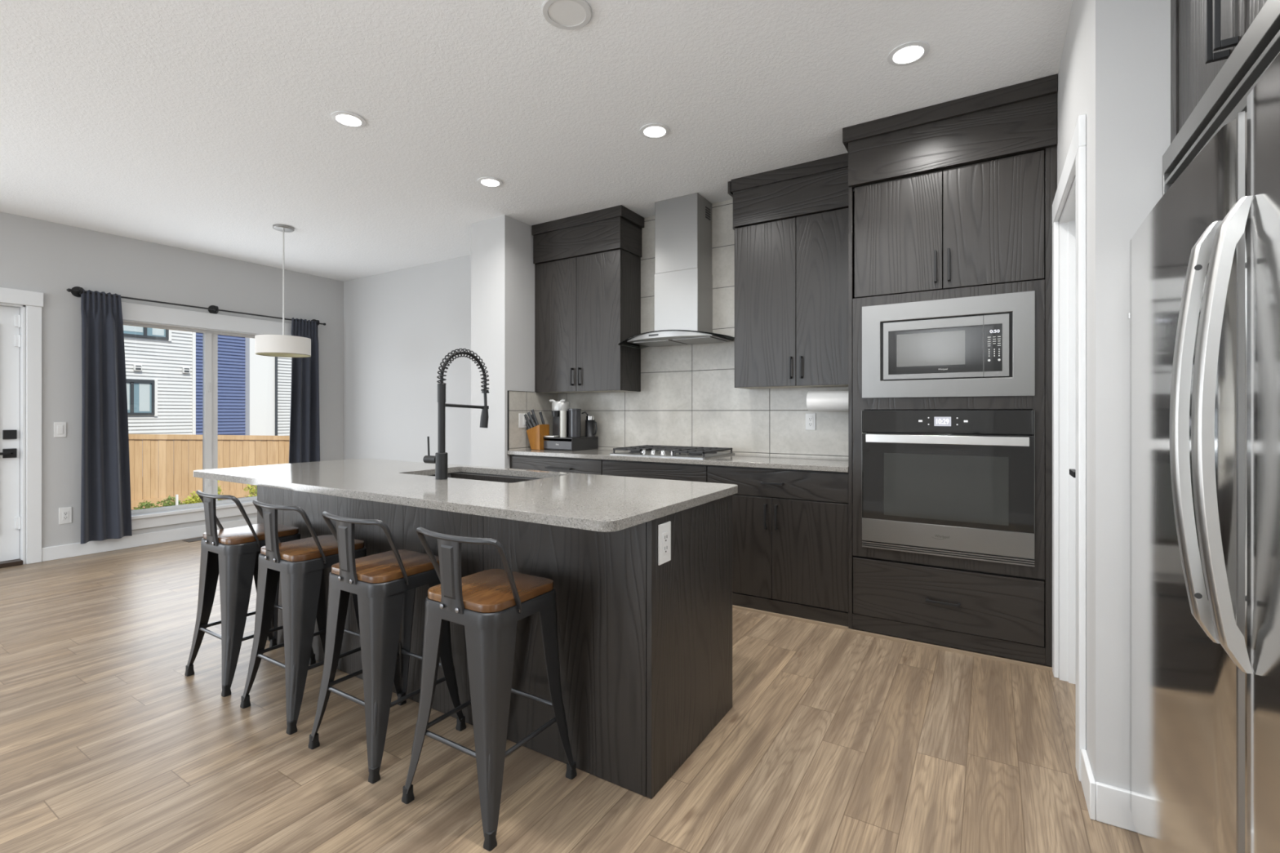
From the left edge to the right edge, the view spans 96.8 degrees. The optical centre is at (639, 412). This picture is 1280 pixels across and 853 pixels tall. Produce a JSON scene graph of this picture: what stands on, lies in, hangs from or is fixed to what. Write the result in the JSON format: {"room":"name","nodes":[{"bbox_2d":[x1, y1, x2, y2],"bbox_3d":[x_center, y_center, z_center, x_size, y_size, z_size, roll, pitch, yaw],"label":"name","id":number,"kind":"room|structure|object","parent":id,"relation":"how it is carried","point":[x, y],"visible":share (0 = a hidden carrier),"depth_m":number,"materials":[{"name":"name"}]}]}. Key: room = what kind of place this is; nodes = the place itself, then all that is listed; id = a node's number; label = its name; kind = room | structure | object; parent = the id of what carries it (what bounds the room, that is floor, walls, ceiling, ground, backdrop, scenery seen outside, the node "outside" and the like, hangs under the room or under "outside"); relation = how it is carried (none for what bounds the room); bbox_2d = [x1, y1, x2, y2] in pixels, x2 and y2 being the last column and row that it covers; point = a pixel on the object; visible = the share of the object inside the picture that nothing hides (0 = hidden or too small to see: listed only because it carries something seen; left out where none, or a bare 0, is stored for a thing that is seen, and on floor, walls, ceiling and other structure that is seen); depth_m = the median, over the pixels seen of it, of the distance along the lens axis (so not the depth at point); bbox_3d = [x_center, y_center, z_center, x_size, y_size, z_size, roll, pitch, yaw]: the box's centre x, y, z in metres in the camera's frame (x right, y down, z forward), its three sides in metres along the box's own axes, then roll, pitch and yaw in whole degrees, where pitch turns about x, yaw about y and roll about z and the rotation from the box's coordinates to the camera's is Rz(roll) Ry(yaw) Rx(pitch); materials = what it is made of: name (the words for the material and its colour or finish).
{"room":"kitchen","nodes":[
{"label":"kitchen","id":0,"kind":"room"},
{"bbox_2d":[0,211,343,564],"bbox_3d":[-5.975,-0.180,3.094,0.180,2.800,9.200,0,0,32],"label":"wall","id":1,"kind":"structure","parent":0,"point":[49,258],"depth_m":5.01,"materials":[{"name":"grey paint"}]},
{"bbox_2d":[0,302,25,568],"bbox_3d":[-5.267,0.177,4.231,0.192,2.086,0.922,0,0,32],"label":"door","id":2,"kind":"structure","parent":1,"relation":"in","point":[12,317],"depth_m":4.57,"materials":[{"name":"white paint"}]},
{"bbox_2d":[0,287,43,564],"bbox_3d":[-5.184,0.118,4.180,0.028,2.203,1.120,0,0,32],"label":"trim","id":3,"kind":"structure","parent":1,"relation":"attached to","point":[33,300],"depth_m":4.60,"materials":[{"name":"white paint"}]},
{"bbox_2d":[53,422,66,437],"bbox_3d":[-4.844,0.142,4.748,0.010,0.125,0.074,0,0,32],"label":"light switch","id":4,"kind":"object","parent":1,"relation":"attached to","point":[60,428],"visible":1,"depth_m":4.74,"materials":[{"name":"white plastic"}]},
{"bbox_2d":[58,506,71,524],"bbox_3d":[-4.828,0.864,4.776,0.009,0.136,0.078,0,0,32],"label":"wall outlet","id":5,"kind":"object","parent":1,"relation":"attached to","point":[64,513],"visible":1,"depth_m":4.77,"materials":[{"name":"white plastic"}]},
{"bbox_2d":[62,511,68,519],"bbox_3d":[-4.826,0.864,4.774,0.002,0.072,0.036,0,0,32],"label":"socket","id":6,"kind":"object","parent":5,"relation":"attached to","point":[65,513],"depth_m":4.77,"materials":[{"name":"grey plastic"}]},
{"bbox_2d":[41,517,257,561],"bbox_3d":[-5.901,1.164,3.030,0.014,0.112,8.930,0,0,32],"label":"baseboard","id":7,"kind":"structure","parent":1,"relation":"attached to","point":[54,553],"depth_m":5.13,"materials":[{"name":"white paint"}]},
{"bbox_2d":[123,322,257,514],"bbox_3d":[-4.332,0.050,5.822,0.066,1.770,1.690,0,0,32],"label":"window","id":8,"kind":"structure","parent":1,"relation":"in","point":[210,338],"depth_m":5.74,"materials":[{"name":"white plastic"}]},
{"bbox_2d":[66,286,326,325],"bbox_3d":[-4.223,-1.030,5.666,0.104,0.089,2.170,0,0,32],"label":"curtain rod","id":9,"kind":"object","parent":1,"relation":"attached to","point":[76,291],"visible":0.88,"depth_m":5.45,"materials":[{"name":"black metal"}]},
{"bbox_2d":[80,288,132,543],"bbox_3d":[-4.630,0.027,4.934,0.098,2.150,0.345,0,0,32],"label":"curtain","id":10,"kind":"object","parent":9,"relation":"hanging from","point":[105,486],"visible":1,"depth_m":4.94,"materials":[{"name":"grey fabric"}]},
{"bbox_2d":[288,317,319,463],"bbox_3d":[-3.768,0.027,6.353,0.098,2.150,0.365,0,0,32],"label":"curtain","id":11,"kind":"object","parent":9,"relation":"hanging from","point":[304,423],"visible":0.65,"depth_m":6.36,"materials":[{"name":"grey fabric"}]},
{"bbox_2d":[121,302,291,529],"bbox_3d":[-4.254,0.035,5.774,0.150,2.050,1.880,0,0,32],"label":"trim","id":12,"kind":"structure","parent":1,"relation":"attached to","point":[144,314],"depth_m":5.52,"materials":[{"name":"white paint"}]},
{"bbox_2d":[471,215,557,468],"bbox_3d":[-1.071,-0.180,4.917,0.398,2.800,0.650,0,0,32],"label":"wall","id":13,"kind":"structure","parent":0,"point":[503,267],"depth_m":4.65,"materials":[{"name":"grey paint"}]},
{"bbox_2d":[507,390,526,450],"bbox_3d":[-0.979,0.063,4.695,0.012,0.482,0.309,0,0,32],"label":"trim","id":14,"kind":"structure","parent":13,"relation":"attached to","point":[508,390],"depth_m":4.56,"materials":[{"name":"black metal"}]},
{"bbox_2d":[519,413,529,427],"bbox_3d":[-0.957,0.066,4.714,0.010,0.118,0.130,0,0,32],"label":"light switch","id":15,"kind":"object","parent":13,"relation":"attached to","point":[522,420],"visible":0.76,"depth_m":4.69,"materials":[{"name":"white plastic"}]},
{"bbox_2d":[0,0,1072,281],"bbox_3d":[-2.638,-1.655,1.008,8.150,0.150,9.250,0,0,32],"label":"ceiling","id":16,"kind":"structure","parent":0,"point":[206,126],"depth_m":2.90,"materials":[{"name":"white paint"}]},
{"bbox_2d":[254,224,311,357],"bbox_3d":[-3.034,-1.034,4.838,0.406,1.090,0.406,0,0,32],"label":"pendant lamp","id":17,"kind":"object","parent":16,"relation":"hanging from","point":[270,345],"visible":1,"depth_m":4.73,"materials":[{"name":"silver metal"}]},
{"bbox_2d":[330,111,365,128],"bbox_3d":[-1.567,-1.575,3.057,0.168,0.008,0.168,0,0,32],"label":"recessed light","id":18,"kind":"object","parent":16,"relation":"in","point":[348,119],"visible":1,"depth_m":3.05,"materials":[{"name":"white paint"}]},
{"bbox_2d":[336,114,360,125],"bbox_3d":[-1.567,-1.575,3.057,0.120,0.006,0.120,0,0,32],"label":"diffuser","id":19,"kind":"object","parent":18,"relation":"attached to","point":[342,119],"depth_m":3.05,"materials":[{"name":"white plastic"}]},
{"bbox_2d":[477,177,502,187],"bbox_3d":[-1.024,-1.575,3.886,0.168,0.008,0.168,0,0,32],"label":"recessed light","id":20,"kind":"object","parent":16,"relation":"in","point":[491,182],"visible":1,"depth_m":3.88,"materials":[{"name":"white paint"}]},
{"bbox_2d":[480,179,499,186],"bbox_3d":[-1.024,-1.575,3.886,0.120,0.006,0.120,0,0,32],"label":"diffuser","id":21,"kind":"object","parent":20,"relation":"attached to","point":[483,182],"depth_m":3.88,"materials":[{"name":"white plastic"}]},
{"bbox_2d":[542,0,591,29],"bbox_3d":[-0.287,-1.574,2.234,0.196,0.010,0.196,0,0,32],"label":"ceiling speaker","id":22,"kind":"object","parent":16,"relation":"attached to","point":[561,14],"visible":1,"depth_m":2.24,"materials":[{"name":"white plastic"}]},
{"bbox_2d":[547,0,586,26],"bbox_3d":[-0.287,-1.575,2.234,0.149,0.008,0.149,0,0,32],"label":"grille","id":23,"kind":"object","parent":22,"relation":"attached to","point":[560,12],"depth_m":2.23,"materials":[{"name":"white plastic"}]},
{"bbox_2d":[640,123,670,138],"bbox_3d":[0.083,-1.575,3.181,0.168,0.008,0.168,0,0,32],"label":"recessed light","id":24,"kind":"object","parent":16,"relation":"in","point":[651,131],"visible":1,"depth_m":3.17,"materials":[{"name":"white paint"}]},
{"bbox_2d":[644,126,665,137],"bbox_3d":[0.083,-1.575,3.181,0.120,0.006,0.120,0,0,32],"label":"diffuser","id":25,"kind":"object","parent":24,"relation":"attached to","point":[649,131],"depth_m":3.18,"materials":[{"name":"white plastic"}]},
{"bbox_2d":[887,40,929,66],"bbox_3d":[1.178,-1.575,2.496,0.168,0.008,0.168,0,0,32],"label":"recessed light","id":26,"kind":"object","parent":16,"relation":"in","point":[908,53],"visible":1,"depth_m":2.49,"materials":[{"name":"white paint"}]},
{"bbox_2d":[893,45,923,62],"bbox_3d":[1.178,-1.575,2.496,0.120,0.006,0.120,0,0,32],"label":"diffuser","id":27,"kind":"object","parent":26,"relation":"attached to","point":[903,54],"depth_m":2.49,"materials":[{"name":"white plastic"}]},
{"bbox_2d":[0,536,1143,852],"bbox_3d":[-2.604,1.280,1.017,8.100,0.120,9.200,0,0,32],"label":"floor","id":28,"kind":"structure","parent":0,"point":[831,740],"depth_m":2.01,"materials":[{"name":"brown wood"}]},
{"bbox_2d":[182,537,203,542],"bbox_3d":[-4.252,1.218,5.462,0.150,0.004,0.190,0,0,32],"label":"floor vent","id":29,"kind":"object","parent":28,"relation":"in","point":[199,539],"visible":0.71,"depth_m":5.43,"materials":[{"name":"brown metal"}]},
{"bbox_2d":[184,489,315,697],"bbox_3d":[-1.847,0.790,2.706,0.393,0.859,0.393,0,0,32],"label":"bar stool","id":30,"kind":"object","parent":28,"relation":"on","point":[232,554],"visible":0.73,"depth_m":2.55,"materials":[{"name":"grey paint"}]},
{"bbox_2d":[240,499,366,734],"bbox_3d":[-1.389,0.790,2.420,0.393,0.859,0.393,0,0,32],"label":"bar stool","id":31,"kind":"object","parent":28,"relation":"on","point":[304,566],"visible":0.68,"depth_m":2.26,"materials":[{"name":"grey paint"}]},
{"bbox_2d":[308,511,466,783],"bbox_3d":[-0.942,0.790,2.136,0.393,0.859,0.393,0,0,32],"label":"bar stool","id":32,"kind":"object","parent":28,"relation":"on","point":[384,584],"visible":0.88,"depth_m":1.99,"materials":[{"name":"grey paint"}]},
{"bbox_2d":[401,527,577,851],"bbox_3d":[-0.481,0.790,1.849,0.393,0.859,0.393,0,0,32],"label":"bar stool","id":33,"kind":"object","parent":28,"relation":"on","point":[490,604],"visible":1,"depth_m":1.70,"materials":[{"name":"grey paint"}]},
{"bbox_2d":[257,472,732,799],"bbox_3d":[-0.853,0.777,2.727,2.496,0.882,0.661,0,0,32],"label":"kitchen island","id":34,"kind":"object","parent":28,"relation":"on","point":[645,646],"visible":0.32,"depth_m":1.99,"materials":[{"name":"brown wood"}]},
{"bbox_2d":[193,458,737,532],"bbox_3d":[-0.967,0.320,2.692,2.679,0.031,0.966,0,0,32],"label":"island countertop","id":35,"kind":"structure","parent":34,"relation":"on","point":[584,501],"depth_m":2.28,"materials":[{"name":"grey stone"}]},
{"bbox_2d":[422,348,489,479],"bbox_3d":[-0.871,-0.002,2.730,0.117,0.611,0.318,0,0,32],"label":"kitchen faucet","id":36,"kind":"object","parent":35,"relation":"on","point":[440,459],"visible":1,"depth_m":2.61,"materials":[{"name":"black metal"}]},
{"bbox_2d":[428,471,541,479],"bbox_3d":[-0.787,0.448,2.837,0.847,0.224,0.461,0,0,32],"label":"sink","id":37,"kind":"object","parent":35,"relation":"in","point":[449,474],"visible":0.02,"depth_m":3.08,"materials":[{"name":"grey metal"}]},
{"bbox_2d":[657,520,671,565],"bbox_3d":[0.081,0.425,1.855,0.009,0.130,0.078,0,0,32],"label":"wall outlet","id":38,"kind":"object","parent":34,"relation":"attached to","point":[664,529],"visible":1,"depth_m":1.85,"materials":[{"name":"white plastic"}]},
{"bbox_2d":[662,531,668,555],"bbox_3d":[0.084,0.425,1.854,0.002,0.072,0.036,0,0,32],"label":"socket","id":39,"kind":"object","parent":38,"relation":"attached to","point":[665,534],"depth_m":1.85,"materials":[{"name":"grey plastic"}]},
{"bbox_2d":[509,454,603,475],"bbox_3d":[-0.519,0.771,4.577,0.914,0.868,0.624,0,0,32],"label":"base cabinet","id":40,"kind":"object","parent":28,"relation":"on","point":[576,465],"visible":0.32,"depth_m":4.31,"materials":[{"name":"brown wood"}]},
{"bbox_2d":[506,448,848,472],"bbox_3d":[0.210,0.320,4.134,2.625,0.031,0.616,0,0,32],"label":"countertop","id":41,"kind":"structure","parent":40,"relation":"on","point":[798,463],"depth_m":3.76,"materials":[{"name":"grey stone"}]},
{"bbox_2d":[526,424,549,449],"bbox_3d":[-0.845,0.200,4.710,0.149,0.208,0.125,0,0,32],"label":"knife block","id":42,"kind":"object","parent":41,"relation":"on","point":[535,434],"visible":0.86,"depth_m":4.65,"materials":[{"name":"brown wood"}]},
{"bbox_2d":[524,413,533,428],"bbox_3d":[-0.924,0.071,4.703,0.088,0.126,0.020,0,0,22],"label":"kitchen knife","id":43,"kind":"object","parent":42,"relation":"in","point":[525,415],"visible":1,"depth_m":4.70,"materials":[{"name":"grey plastic"}]},
{"bbox_2d":[527,411,535,426],"bbox_3d":[-0.896,0.057,4.690,0.083,0.135,0.020,0,0,21],"label":"kitchen knife","id":44,"kind":"object","parent":42,"relation":"in","point":[528,412],"visible":1,"depth_m":4.68,"materials":[{"name":"grey plastic"}]},
{"bbox_2d":[531,408,538,426],"bbox_3d":[-0.865,0.042,4.676,0.074,0.145,0.020,0,0,19],"label":"kitchen knife","id":45,"kind":"object","parent":42,"relation":"in","point":[532,410],"visible":0.94,"depth_m":4.67,"materials":[{"name":"grey plastic"}]},
{"bbox_2d":[538,411,545,424],"bbox_3d":[-0.812,0.047,4.705,0.054,0.121,0.021,0,0,10],"label":"kitchen knife","id":46,"kind":"object","parent":42,"relation":"on","point":[540,412],"visible":0.96,"depth_m":4.70,"materials":[{"name":"grey plastic"}]},
{"bbox_2d":[543,435,598,451],"bbox_3d":[-0.576,0.252,4.729,0.305,0.104,0.350,0,0,32],"label":"pod drawer","id":47,"kind":"object","parent":41,"relation":"on","point":[583,442],"visible":0.99,"depth_m":4.62,"materials":[{"name":"grey plastic"}]},
{"bbox_2d":[543,399,581,437],"bbox_3d":[-0.616,0.044,4.693,0.248,0.313,0.255,0,0,32],"label":"coffee maker","id":48,"kind":"object","parent":47,"relation":"on","point":[566,422],"visible":1,"depth_m":4.64,"materials":[{"name":"silver metal"}]},
{"bbox_2d":[543,435,559,437],"bbox_3d":[-0.720,0.193,4.657,0.110,0.014,0.085,0,0,32],"label":"drip tray","id":49,"kind":"object","parent":48,"relation":"on","point":[545,436],"depth_m":4.64,"materials":[{"name":"silver metal"}]},
{"bbox_2d":[581,411,596,436],"bbox_3d":[-0.413,0.095,4.762,0.146,0.211,0.087,0,0,32],"label":"milk frother","id":50,"kind":"object","parent":47,"relation":"on","point":[590,423],"visible":1,"depth_m":4.73,"materials":[{"name":"grey plastic"}]},
{"bbox_2d":[609,444,734,459],"bbox_3d":[0.236,0.281,4.125,0.765,0.047,0.528,0,0,32],"label":"gas cooktop","id":51,"kind":"object","parent":41,"relation":"in","point":[649,451],"visible":1,"depth_m":4.00,"materials":[{"name":"silver metal"}]},
{"bbox_2d":[602,459,708,482],"bbox_3d":[0.224,0.771,4.120,0.828,0.868,0.624,0,0,32],"label":"base cabinet","id":52,"kind":"object","parent":28,"relation":"on","point":[669,471],"visible":0.07,"depth_m":3.86,"materials":[{"name":"brown wood"}]},
{"bbox_2d":[707,465,848,626],"bbox_3d":[0.951,0.771,3.672,0.876,0.868,0.624,0,0,32],"label":"base cabinet","id":53,"kind":"object","parent":28,"relation":"on","point":[790,526],"visible":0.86,"depth_m":3.38,"materials":[{"name":"brown wood"}]},
{"bbox_2d":[842,74,1057,666],"bbox_3d":[1.708,-0.188,3.182,0.964,2.785,0.665,0,0,32],"label":"oven tower","id":54,"kind":"object","parent":28,"relation":"on","point":[954,198],"visible":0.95,"depth_m":2.89,"materials":[{"name":"brown wood"}]},
{"bbox_2d":[732,604,1052,671],"bbox_3d":[0.442,1.213,3.627,3.552,0.014,0.041,0,0,32],"label":"trim","id":55,"kind":"structure","parent":54,"relation":"attached to","point":[871,634],"depth_m":3.02,"materials":[{"name":"brown wood"}]},
{"bbox_2d":[862,410,1035,566],"bbox_3d":[1.683,0.362,3.132,0.782,0.748,0.600,0,0,32],"label":"wall oven","id":56,"kind":"object","parent":54,"relation":"in","point":[959,484],"visible":1,"depth_m":2.90,"materials":[{"name":"grey metal"}]},
{"bbox_2d":[862,290,1035,397],"bbox_3d":[1.670,-0.333,3.110,0.782,0.501,0.452,0,0,32],"label":"microwave","id":57,"kind":"object","parent":54,"relation":"in","point":[981,345],"visible":1,"depth_m":2.90,"materials":[{"name":"silver metal"}]},
{"bbox_2d":[987,336,1000,361],"bbox_3d":[1.745,-0.314,2.800,0.056,0.121,0.001,0,0,32],"label":"print","id":58,"kind":"object","parent":57,"relation":"attached to","point":[993,342],"depth_m":2.80,"materials":[{"name":"grey"}]},
{"bbox_2d":[1127,53,1279,852],"bbox_3d":[1.257,0.354,0.748,0.805,1.692,1.712,0,0,32],"label":"refrigerator","id":59,"kind":"object","parent":28,"relation":"on","point":[1204,315],"visible":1,"depth_m":0.98,"materials":[{"name":"grey metal"}]},
{"bbox_2d":[1162,0,1279,195],"bbox_3d":[1.068,-0.612,0.898,0.044,0.233,1.650,0,0,32],"label":"refrigerator grille","id":60,"kind":"object","parent":59,"relation":"attached to","point":[1226,96],"visible":0.38,"depth_m":1.17,"materials":[{"name":"silver metal"}]},
{"bbox_2d":[343,199,848,466],"bbox_3d":[-0.178,-0.180,4.830,7.870,2.800,0.162,0,0,32],"label":"wall","id":61,"kind":"structure","parent":0,"point":[688,396],"depth_m":4.94,"materials":[{"name":"paint"}]},
{"bbox_2d":[531,204,644,393],"bbox_3d":[-0.444,-0.876,4.699,0.919,1.408,0.337,0,0,32],"label":"upper cabinet","id":62,"kind":"object","parent":61,"relation":"attached to","point":[588,265],"visible":1,"depth_m":4.54,"materials":[{"name":"brown wood"}]},
{"bbox_2d":[617,192,734,349],"bbox_3d":[0.267,-1.048,4.174,0.904,1.062,0.488,0,0,32],"label":"range hood","id":63,"kind":"object","parent":61,"relation":"attached to","point":[683,277],"visible":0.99,"depth_m":4.16,"materials":[{"name":"silver metal"}]},
{"bbox_2d":[728,152,848,389],"bbox_3d":[1.038,-0.876,3.787,0.848,1.408,0.337,0,0,32],"label":"upper cabinet","id":64,"kind":"object","parent":61,"relation":"attached to","point":[790,224],"visible":0.83,"depth_m":3.66,"materials":[{"name":"brown wood"}]},
{"bbox_3d":[1.237,-0.116,3.654,0.326,0.111,0.040,0,0,32],"label":"towel holder","id":65,"kind":"object","parent":64,"relation":"attached to","visible":0},
{"bbox_2d":[806,390,848,411],"bbox_3d":[1.231,-0.077,3.658,0.284,0.136,0.136,0,0,32],"label":"paper towel roll","id":66,"kind":"object","parent":65,"relation":"hanging from","point":[816,400],"visible":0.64,"depth_m":3.62,"materials":[{"name":"white paper"}]},
{"bbox_2d":[805,413,815,430],"bbox_3d":[1.170,0.061,3.899,0.070,0.115,0.009,0,0,32],"label":"wall outlet","id":67,"kind":"object","parent":61,"relation":"attached to","point":[810,417],"visible":1,"depth_m":3.90,"materials":[{"name":"white plastic"}]},
{"bbox_2d":[808,416,813,426],"bbox_3d":[1.169,0.061,3.897,0.036,0.072,0.002,0,0,32],"label":"socket","id":68,"kind":"object","parent":67,"relation":"attached to","point":[810,418],"depth_m":3.90,"materials":[{"name":"grey plastic"}]},
{"bbox_2d":[1056,0,1170,790],"bbox_3d":[2.232,-0.180,2.222,0.930,2.800,1.775,0,0,32],"label":"wall","id":69,"kind":"structure","parent":0,"point":[1114,70],"depth_m":1.69,"materials":[{"name":"grey paint"}]},
{"bbox_2d":[1058,175,1075,684],"bbox_3d":[1.763,0.170,2.250,0.138,2.100,0.780,0,0,32],"label":"door","id":70,"kind":"structure","parent":69,"relation":"in","point":[1067,223],"depth_m":2.58,"materials":[{"name":"white paint"}]},
{"bbox_2d":[1052,114,1086,781],"bbox_3d":[1.711,0.117,2.282,0.020,2.205,0.956,0,0,32],"label":"trim","id":71,"kind":"structure","parent":69,"relation":"attached to","point":[1075,163],"depth_m":1.92,"materials":[{"name":"white paint"}]},
{"bbox_2d":[1080,748,1137,832],"bbox_3d":[1.482,1.164,1.743,0.185,0.112,0.202,0,0,32],"label":"baseboard","id":72,"kind":"structure","parent":69,"relation":"attached to","point":[1108,804],"depth_m":1.69,"materials":[{"name":"white paint"}]},
{"label":"outside","id":73,"kind":"structure","parent":0,"visible":0},
{"bbox_2d":[131,477,248,510],"bbox_3d":[-14.679,2.480,20.787,33.200,0.480,60.000,0,0,32],"label":"yard","id":74,"kind":"structure","parent":73,"point":[142,477],"depth_m":15.02,"materials":[{"name":"brown soil"}]},
{"bbox_2d":[133,500,157,510],"bbox_3d":[-10.941,2.087,12.543,0.419,0.312,0.488,0,0,32],"label":"shrub","id":75,"kind":"object","parent":74,"relation":"on","point":[148,505],"visible":0.56,"depth_m":12.54,"materials":[{"name":"green plant"}]},
{"bbox_2d":[155,495,185,507],"bbox_3d":[-10.713,2.069,12.963,0.424,0.361,0.501,0,0,32],"label":"shrub","id":76,"kind":"object","parent":74,"relation":"on","point":[169,498],"visible":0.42,"depth_m":12.89,"materials":[{"name":"green plant"}]},
{"bbox_2d":[175,494,177,505],"bbox_3d":[-10.301,2.030,12.640,0.040,0.420,0.040,0,0,32],"label":"stake","id":77,"kind":"object","parent":74,"relation":"on","point":[176,495],"visible":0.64,"depth_m":12.62,"materials":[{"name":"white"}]},
{"bbox_2d":[182,491,202,504],"bbox_3d":[-10.379,2.041,13.261,0.387,0.410,0.479,0,0,43],"label":"shrub","id":78,"kind":"object","parent":74,"relation":"on","point":[195,499],"visible":0.6,"depth_m":13.19,"materials":[{"name":"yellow plant"}]},
{"bbox_2d":[123,324,291,477],"bbox_3d":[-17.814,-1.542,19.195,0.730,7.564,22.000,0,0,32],"label":"house","id":79,"kind":"structure","parent":74,"relation":"on","point":[164,367],"depth_m":20.95,"materials":[{"name":"white"}]},
{"bbox_2d":[133,364,142,371],"bbox_3d":[-17.250,-1.545,19.523,0.108,0.210,0.210,0,0,32],"label":"vent","id":80,"kind":"object","parent":79,"relation":"attached to","point":[135,367],"depth_m":19.49,"materials":[{"name":"grey plastic"}]},
{"bbox_2d":[126,382,150,411],"bbox_3d":[-17.429,-0.535,19.287,0.006,0.970,1.260,0,0,32],"label":"window","id":81,"kind":"structure","parent":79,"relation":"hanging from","point":[138,394],"depth_m":19.56,"materials":[{"name":"grey"}]},
{"bbox_2d":[123,324,164,335],"bbox_3d":[-17.219,-3.115,19.627,0.006,0.770,1.260,0,0,32],"label":"window","id":82,"kind":"structure","parent":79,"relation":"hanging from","point":[127,330],"depth_m":19.63,"materials":[{"name":"grey"}]},
{"bbox_2d":[182,367,190,373],"bbox_3d":[-16.526,-1.545,20.698,0.108,0.210,0.210,0,0,32],"label":"vent","id":83,"kind":"object","parent":79,"relation":"attached to","point":[184,370],"depth_m":20.65,"materials":[{"name":"grey plastic"}]},
{"bbox_2d":[128,434,289,509],"bbox_3d":[-11.168,1.250,14.274,0.130,2.122,15.592,0,0,32],"label":"fence","id":84,"kind":"object","parent":74,"relation":"on","point":[170,461],"visible":0.12,"depth_m":14.03,"materials":[{"name":"beige wood"}]},
{"bbox_2d":[217,480,222,500],"bbox_3d":[-10.155,1.936,13.608,0.372,0.612,0.455,0,0,32],"label":"shrub","id":85,"kind":"object","parent":74,"relation":"on","point":[219,489],"visible":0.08,"depth_m":13.66,"materials":[{"name":"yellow plant"}]},
{"bbox_2d":[244,484,257,497],"bbox_3d":[-9.721,1.928,14.342,0.424,0.634,0.506,0,0,32],"label":"shrub","id":86,"kind":"object","parent":74,"relation":"on","point":[251,492],"visible":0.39,"depth_m":14.24,"materials":[{"name":"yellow plant"}]},
{"bbox_3d":[1.322,-0.180,-0.066,0.120,2.800,3.075,0,0,32],"label":"wall","id":87,"kind":"structure","parent":0,"visible":0},
{"bbox_2d":[1170,0,1266,143],"bbox_3d":[1.320,-1.038,0.709,0.693,1.083,1.752,0,0,32],"label":"upper cabinet","id":88,"kind":"object","parent":87,"relation":"attached to","point":[1205,33],"visible":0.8,"depth_m":1.41,"materials":[{"name":"brown wood"}]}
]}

